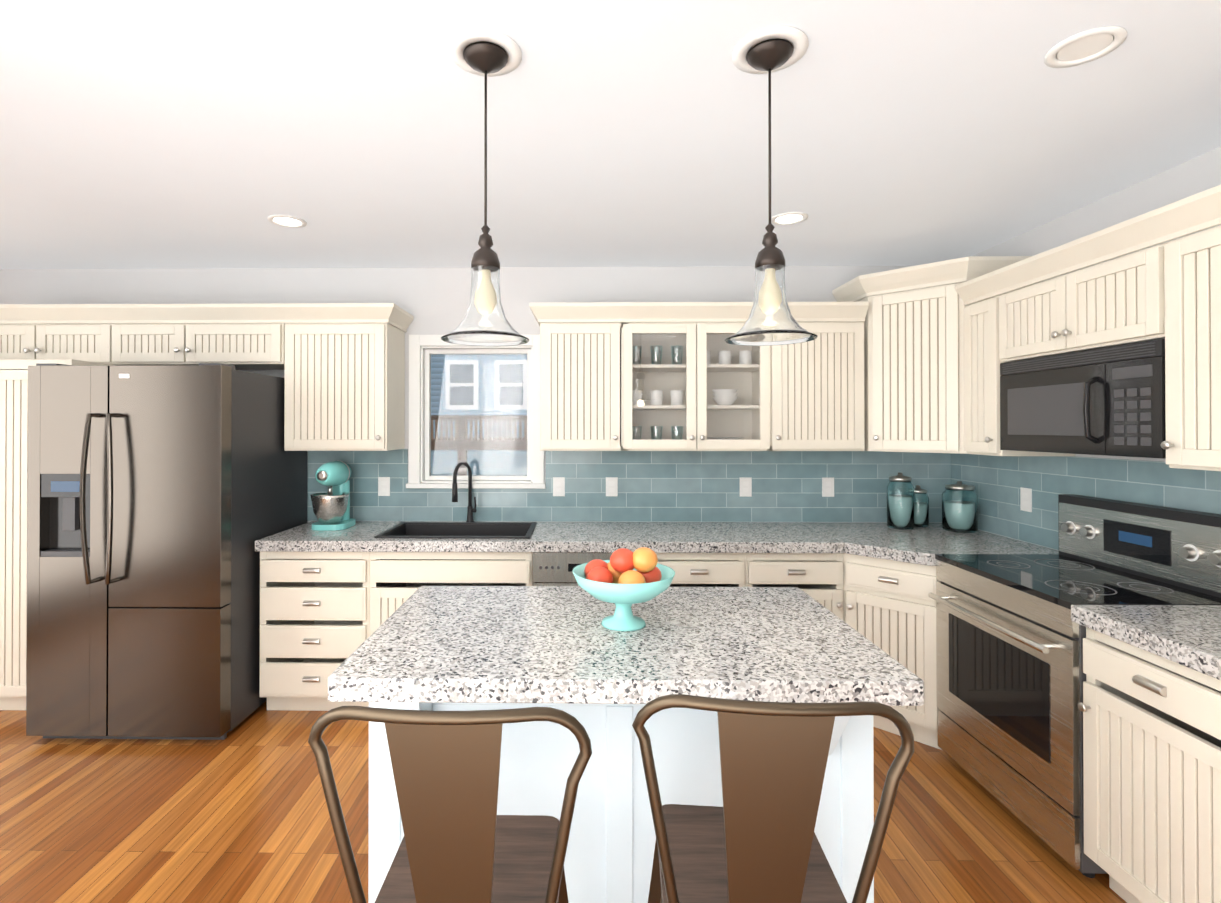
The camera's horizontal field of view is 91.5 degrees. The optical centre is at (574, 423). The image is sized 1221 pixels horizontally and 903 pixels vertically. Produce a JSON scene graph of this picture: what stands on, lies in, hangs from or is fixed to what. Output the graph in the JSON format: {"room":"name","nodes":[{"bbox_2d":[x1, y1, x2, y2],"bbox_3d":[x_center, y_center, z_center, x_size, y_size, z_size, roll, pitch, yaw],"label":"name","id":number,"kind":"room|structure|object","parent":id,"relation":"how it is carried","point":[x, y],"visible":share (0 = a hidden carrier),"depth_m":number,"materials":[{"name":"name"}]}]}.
{"room":"kitchen","nodes":[
{"label":"kitchen","id":0,"kind":"room"},
{"bbox_2d":[0,266,947,522],"bbox_3d":[-0.946,0.275,3.719,6.680,2.480,0.120,0,0,1],"label":"wall","id":1,"kind":"structure","parent":0,"point":[434,301],"depth_m":3.66,"materials":[{"name":"paint"}]},
{"bbox_2d":[68,302,868,450],"bbox_3d":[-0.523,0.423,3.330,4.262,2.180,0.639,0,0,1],"label":"upper cabinet","id":2,"kind":"object","parent":1,"relation":"attached to","point":[648,376],"depth_m":3.31,"materials":[{"name":"beige paint"}]},
{"bbox_2d":[406,334,545,488],"bbox_3d":[-0.601,-0.078,3.693,0.850,0.941,0.165,0,0,1],"label":"window","id":3,"kind":"structure","parent":1,"relation":"in","point":[419,345],"depth_m":3.65,"materials":[{"name":"white wood"}]},
{"bbox_2d":[307,449,950,521],"bbox_3d":[0.323,0.375,3.635,3.940,0.445,0.008,0,0,1],"label":"wall tiles","id":4,"kind":"structure","parent":1,"relation":"attached to","point":[678,486],"depth_m":3.63,"materials":[{"name":"teal tile"}]},
{"bbox_2d":[378,477,389,495],"bbox_3d":[-1.171,0.385,3.650,0.072,0.116,0.006,0,0,1],"label":"electrical outlet","id":5,"kind":"object","parent":4,"relation":"attached to","point":[383,486],"visible":1,"depth_m":3.65,"materials":[{"name":"white plastic"}]},
{"bbox_2d":[553,477,564,495],"bbox_3d":[-0.095,0.385,3.634,0.072,0.116,0.006,0,0,1],"label":"electrical outlet","id":6,"kind":"object","parent":4,"relation":"attached to","point":[558,486],"visible":1,"depth_m":3.63,"materials":[{"name":"white plastic"}]},
{"bbox_2d":[606,477,617,495],"bbox_3d":[0.228,0.385,3.628,0.072,0.116,0.006,0,0,1],"label":"electrical outlet","id":7,"kind":"object","parent":4,"relation":"attached to","point":[611,486],"visible":1,"depth_m":3.63,"materials":[{"name":"white plastic"}]},
{"bbox_2d":[740,477,751,496],"bbox_3d":[1.043,0.385,3.616,0.072,0.116,0.006,0,0,1],"label":"electrical outlet","id":8,"kind":"object","parent":4,"relation":"attached to","point":[745,487],"visible":1,"depth_m":3.61,"materials":[{"name":"white plastic"}]},
{"bbox_2d":[822,478,833,496],"bbox_3d":[1.543,0.385,3.608,0.072,0.116,0.006,0,0,1],"label":"electrical outlet","id":9,"kind":"object","parent":4,"relation":"attached to","point":[827,487],"visible":1,"depth_m":3.61,"materials":[{"name":"white plastic"}]},
{"bbox_2d":[832,256,1031,453],"bbox_3d":[1.926,-0.334,3.257,0.718,0.968,0.718,0,0,1],"label":"upper cabinet","id":10,"kind":"object","parent":1,"relation":"attached to","point":[913,370],"visible":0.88,"depth_m":3.10,"materials":[{"name":"beige paint"}]},
{"bbox_2d":[0,701,1126,902],"bbox_3d":[-0.988,1.530,0.967,6.680,0.060,5.570,0,0,1],"label":"floor","id":11,"kind":"structure","parent":0,"point":[239,813],"depth_m":2.23,"materials":[{"name":"brown wood"}]},
{"bbox_2d":[0,304,67,709],"bbox_3d":[-3.017,0.423,3.368,0.850,2.180,0.639,0,0,1],"label":"tall cabinet","id":12,"kind":"object","parent":11,"relation":"on","point":[30,334],"depth_m":3.05,"materials":[{"name":"beige paint"}]},
{"bbox_2d":[26,363,306,739],"bbox_3d":[-2.109,0.614,3.181,0.920,1.797,0.948,0,0,1],"label":"refrigerator","id":13,"kind":"object","parent":11,"relation":"on","point":[161,499],"visible":0.96,"depth_m":2.79,"materials":[{"name":"grey metal"}]},
{"bbox_2d":[308,706,591,902],"bbox_3d":[-0.191,0.964,1.112,0.464,1.075,0.496,0,0,1],"label":"bar stool","id":14,"kind":"object","parent":11,"relation":"on","point":[462,841],"visible":1,"depth_m":0.92,"materials":[{"name":"brown metal"}]},
{"bbox_2d":[533,552,612,585],"bbox_3d":[0.089,1.085,3.293,0.595,0.855,0.651,0,0,1],"label":"dishwasher","id":15,"kind":"object","parent":11,"relation":"on","point":[553,568],"visible":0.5,"depth_m":3.02,"materials":[{"name":"grey metal"}]},
{"bbox_2d":[368,702,873,902],"bbox_3d":[0.119,1.074,1.756,1.292,0.860,0.726,0,0,1],"label":"kitchen island","id":16,"kind":"object","parent":11,"relation":"on","point":[609,856],"visible":0.19,"depth_m":1.52,"materials":[{"name":"paint"}]},
{"bbox_2d":[328,586,923,705],"bbox_3d":[0.119,0.615,1.754,1.370,0.055,0.802,0,0,1],"label":"island countertop","id":17,"kind":"structure","parent":16,"relation":"on","point":[499,644],"depth_m":1.52,"materials":[{"name":"stone"}]},
{"bbox_2d":[572,547,674,630],"bbox_3d":[0.144,0.473,1.741,0.300,0.226,0.300,0,0,1],"label":"fruit bowl","id":18,"kind":"object","parent":17,"relation":"on","point":[623,579],"visible":1,"depth_m":1.70,"materials":[{"name":"teal ceramic"}]},
{"bbox_2d":[632,694,913,902],"bbox_3d":[0.328,0.964,1.139,0.464,1.075,0.496,0,0,5],"label":"bar stool","id":19,"kind":"object","parent":11,"relation":"on","point":[753,839],"visible":1,"depth_m":0.95,"materials":[{"name":"brown metal"}]},
{"bbox_2d":[787,553,826,607],"bbox_3d":[1.797,1.083,3.279,0.977,0.860,0.663,0,0,1],"label":"base cabinet","id":20,"kind":"object","parent":11,"relation":"on","point":[807,572],"depth_m":3.00,"materials":[{"name":"beige paint"}]},
{"bbox_2d":[255,521,1220,679],"bbox_3d":[0.309,0.616,2.048,3.900,0.055,3.160,0,0,1],"label":"countertop","id":21,"kind":"structure","parent":20,"relation":"on","point":[1188,636],"depth_m":3.00,"materials":[{"name":"stone"}]},
{"bbox_2d":[311,461,355,530],"bbox_3d":[-1.391,0.405,3.415,0.206,0.381,0.298,0,0,1],"label":"stand mixer","id":22,"kind":"object","parent":21,"relation":"on","point":[331,508],"visible":1,"depth_m":3.33,"materials":[{"name":"teal metal"}]},
{"bbox_2d":[374,522,536,559],"bbox_3d":[-0.632,0.693,3.312,0.810,0.215,0.470,0,0,1],"label":"sink basin","id":23,"kind":"object","parent":21,"relation":"in","point":[463,530],"visible":0.35,"depth_m":3.52,"materials":[{"name":"black"}]},
{"bbox_2d":[452,462,476,521],"bbox_3d":[-0.651,0.411,3.532,0.129,0.371,0.169,0,0,1],"label":"faucet","id":24,"kind":"object","parent":21,"relation":"on","point":[470,509],"visible":0.96,"depth_m":3.57,"materials":[{"name":"black metal"}]},
{"bbox_2d":[887,473,922,529],"bbox_3d":[1.870,0.438,3.405,0.138,0.315,0.138,0,0,-8],"label":"glass jar","id":25,"kind":"object","parent":21,"relation":"on","point":[907,505],"depth_m":3.36,"materials":[{"name":"teal glass"}]},
{"bbox_2d":[923,489,928,526],"bbox_3d":[2.011,0.478,3.472,0.109,0.235,0.109,0,0,-8],"label":"glass jar","id":26,"kind":"object","parent":21,"relation":"on","point":[925,497],"depth_m":3.42,"materials":[{"name":"teal glass"}]},
{"bbox_2d":[942,481,977,532],"bbox_3d":[2.148,0.457,3.310,0.168,0.275,0.168,0,0,-8],"label":"glass jar","id":27,"kind":"object","parent":21,"relation":"on","point":[959,500],"depth_m":3.25,"materials":[{"name":"teal glass"}]},
{"bbox_2d":[827,553,1082,749],"bbox_3d":[1.791,1.080,2.865,0.977,0.860,0.330,0,0,1],"label":"base cabinet","id":28,"kind":"object","parent":11,"relation":"on","point":[888,602],"depth_m":2.83,"materials":[{"name":"beige paint"}]},
{"bbox_2d":[928,494,1220,877],"bbox_3d":[1.917,0.912,2.314,0.687,1.190,0.760,0,0,1],"label":"range","id":29,"kind":"object","parent":11,"relation":"on","point":[1010,674],"visible":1,"depth_m":2.22,"materials":[{"name":"grey metal"}]},
{"bbox_2d":[0,0,1220,268],"bbox_3d":[-0.988,-1.010,0.981,6.680,0.060,5.570,0,0,1],"label":"ceiling","id":30,"kind":"structure","parent":0,"point":[174,134],"depth_m":1.96,"materials":[{"name":"white paint"}]},
{"bbox_2d":[267,215,306,227],"bbox_3d":[-1.370,-0.965,2.832,0.170,0.007,0.170,0,0,1],"label":"recessed light","id":31,"kind":"object","parent":30,"relation":"in","point":[287,221],"visible":0.92,"depth_m":2.83,"materials":[{"name":"white"}]},
{"bbox_2d":[441,29,528,345],"bbox_3d":[-0.233,-0.598,1.560,0.230,0.757,0.230,0,0,1],"label":"pendant light","id":32,"kind":"object","parent":30,"relation":"hanging from","point":[486,53],"visible":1,"depth_m":1.53,"materials":[{"name":"black"}]},
{"bbox_2d":[725,26,817,345],"bbox_3d":[0.510,-0.598,1.548,0.230,0.757,0.230,0,0,1],"label":"pendant light","id":33,"kind":"object","parent":30,"relation":"hanging from","point":[771,320],"visible":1,"depth_m":1.52,"materials":[{"name":"white"}]},
{"bbox_2d":[771,212,807,224],"bbox_3d":[1.010,-0.966,2.796,0.170,0.007,0.170,0,0,1],"label":"recessed light","id":34,"kind":"object","parent":30,"relation":"in","point":[789,218],"visible":0.98,"depth_m":2.79,"materials":[{"name":"white"}]},
{"bbox_2d":[1044,26,1126,67],"bbox_3d":[1.321,-0.973,1.538,0.164,0.007,0.164,0,0,1],"label":"recessed light","id":35,"kind":"object","parent":30,"relation":"attached to","point":[1084,47],"visible":1,"depth_m":1.53,"materials":[{"name":"white plastic"}]},
{"bbox_2d":[953,147,1220,550],"bbox_3d":[2.301,0.259,0.874,0.100,2.480,5.470,0,0,1],"label":"wall","id":36,"kind":"structure","parent":0,"point":[1196,175],"depth_m":2.46,"materials":[{"name":"paint"}]},
{"bbox_2d":[955,275,982,454],"bbox_3d":[2.103,-0.271,2.827,0.350,0.838,0.251,0,0,1],"label":"upper cabinet","id":37,"kind":"object","parent":36,"relation":"attached to","point":[971,291],"depth_m":2.88,"materials":[{"name":"beige paint"}]},
{"bbox_2d":[983,211,1150,455],"bbox_3d":[2.095,-0.274,2.317,0.350,0.838,0.892,0,0,1],"label":"upper cabinet","id":38,"kind":"object","parent":36,"relation":"attached to","point":[1108,303],"depth_m":2.32,"materials":[{"name":"beige paint"}]},
{"bbox_2d":[1000,339,1165,458],"bbox_3d":[2.073,-0.081,2.317,0.391,0.392,0.754,0,0,1],"label":"microwave","id":39,"kind":"object","parent":38,"relation":"attached to","point":[1108,401],"visible":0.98,"depth_m":2.20,"materials":[{"name":"black"}]},
{"bbox_2d":[951,453,1220,549],"bbox_3d":[2.264,0.366,2.020,0.008,0.445,3.162,0,0,1],"label":"wall tiles","id":40,"kind":"structure","parent":36,"relation":"attached to","point":[997,482],"depth_m":2.80,"materials":[{"name":"teal tile"}]},
{"bbox_2d":[1020,487,1031,511],"bbox_3d":[2.271,0.381,2.986,0.006,0.116,0.072,0,0,1],"label":"electrical outlet","id":41,"kind":"object","parent":40,"relation":"attached to","point":[1025,499],"visible":1,"depth_m":2.98,"materials":[{"name":"white plastic"}]},
{"bbox_2d":[1151,185,1220,470],"bbox_3d":[2.085,-0.277,1.682,0.350,0.838,0.502,0,0,1],"label":"upper cabinet","id":42,"kind":"object","parent":36,"relation":"attached to","point":[1169,292],"depth_m":1.85,"materials":[{"name":"beige paint"}]},
{"label":"outside","id":43,"kind":"structure","parent":0,"visible":0},
{"bbox_2d":[431,415,526,474],"bbox_3d":[-1.869,0.708,11.362,7.000,1.700,2.420,0,0,1],"label":"railing","id":44,"kind":"object","parent":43,"point":[451,442],"depth_m":10.18,"materials":[{"name":"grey wood"}]},
{"bbox_2d":[431,354,526,474],"bbox_3d":[-1.302,-3.668,15.688,15.800,10.500,6.800,0,0,1],"label":"house","id":45,"kind":"structure","parent":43,"point":[500,398],"depth_m":12.67,"materials":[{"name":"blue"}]}
]}

